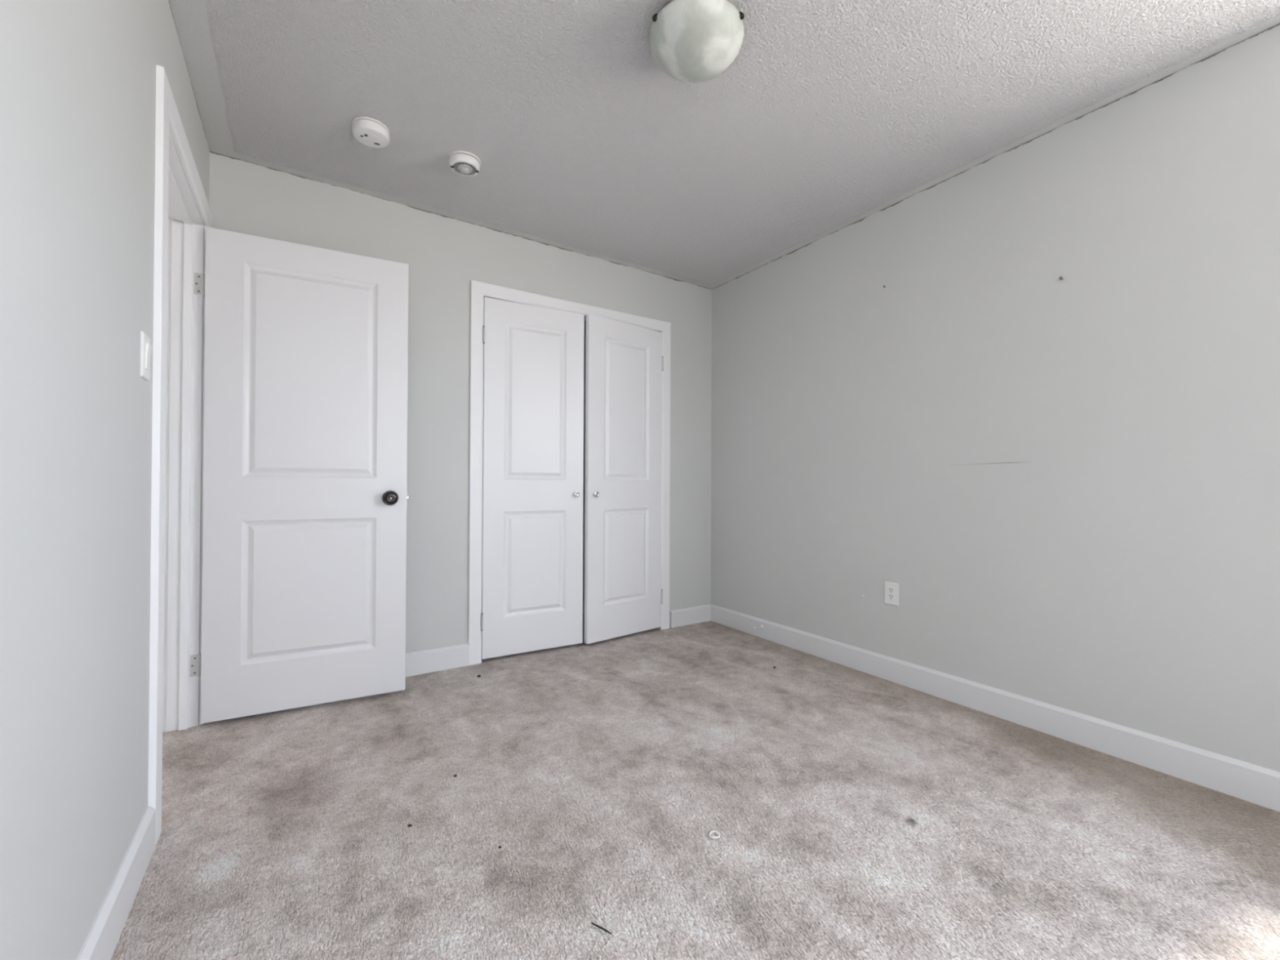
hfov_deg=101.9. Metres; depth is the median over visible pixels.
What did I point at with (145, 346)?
light switch
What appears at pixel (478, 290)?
door frame
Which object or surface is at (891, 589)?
receptacle
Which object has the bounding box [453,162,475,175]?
vent
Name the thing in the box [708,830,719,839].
ring
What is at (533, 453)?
door
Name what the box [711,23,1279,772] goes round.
wall
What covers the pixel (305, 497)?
door
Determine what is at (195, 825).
tuft
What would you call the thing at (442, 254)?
wall
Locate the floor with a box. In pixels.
[111,613,1279,959]
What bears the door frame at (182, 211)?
attached to the wall at (77, 77)
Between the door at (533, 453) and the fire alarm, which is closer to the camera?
the fire alarm
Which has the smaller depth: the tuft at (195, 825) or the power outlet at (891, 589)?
the tuft at (195, 825)
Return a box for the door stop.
[753,624,763,629]
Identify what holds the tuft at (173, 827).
on the floor
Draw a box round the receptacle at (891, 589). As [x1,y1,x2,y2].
[888,586,894,600]
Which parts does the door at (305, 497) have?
knob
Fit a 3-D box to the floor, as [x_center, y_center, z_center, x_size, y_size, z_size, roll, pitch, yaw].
[0.007,1.065,0.786,4.390,0.120,6.116,1,-1,-33]
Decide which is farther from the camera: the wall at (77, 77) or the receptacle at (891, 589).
the receptacle at (891, 589)
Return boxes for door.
[189,226,408,724]
[480,297,584,659]
[584,313,663,644]
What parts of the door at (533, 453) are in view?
knob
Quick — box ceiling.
[168,0,1279,288]
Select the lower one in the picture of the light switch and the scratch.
the scratch
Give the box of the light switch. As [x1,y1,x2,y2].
[140,330,151,381]
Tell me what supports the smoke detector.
attached to the ceiling
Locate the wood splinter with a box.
[591,922,611,934]
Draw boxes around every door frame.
[147,64,212,846]
[467,280,671,665]
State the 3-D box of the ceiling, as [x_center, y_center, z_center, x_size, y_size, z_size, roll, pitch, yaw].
[0.018,-1.495,0.805,4.390,0.120,6.116,1,-1,-33]
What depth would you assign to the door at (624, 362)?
3.34 m
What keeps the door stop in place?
attached to the wall at (1126, 571)
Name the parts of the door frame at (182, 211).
hall casing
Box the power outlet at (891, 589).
[884,581,898,606]
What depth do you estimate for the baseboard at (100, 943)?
1.16 m
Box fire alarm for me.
[351,116,389,147]
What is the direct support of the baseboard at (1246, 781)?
attached to the wall at (1126, 571)
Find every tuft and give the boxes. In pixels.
[167,824,178,830]
[190,823,199,830]
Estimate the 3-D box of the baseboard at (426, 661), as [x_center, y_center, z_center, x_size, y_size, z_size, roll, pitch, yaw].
[-0.684,0.960,3.024,2.862,0.117,0.016,1,-1,-33]
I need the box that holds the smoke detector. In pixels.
[448,151,480,176]
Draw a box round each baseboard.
[75,806,155,959]
[405,604,711,676]
[710,604,1279,812]
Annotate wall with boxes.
[0,0,209,959]
[208,151,711,653]
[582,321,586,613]
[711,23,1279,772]
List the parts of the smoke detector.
plate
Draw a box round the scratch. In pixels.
[953,462,1022,465]
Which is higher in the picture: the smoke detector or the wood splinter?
the smoke detector
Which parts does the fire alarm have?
plate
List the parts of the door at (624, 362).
knob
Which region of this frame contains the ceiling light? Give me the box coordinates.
[648,0,744,83]
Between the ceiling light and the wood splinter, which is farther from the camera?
the ceiling light

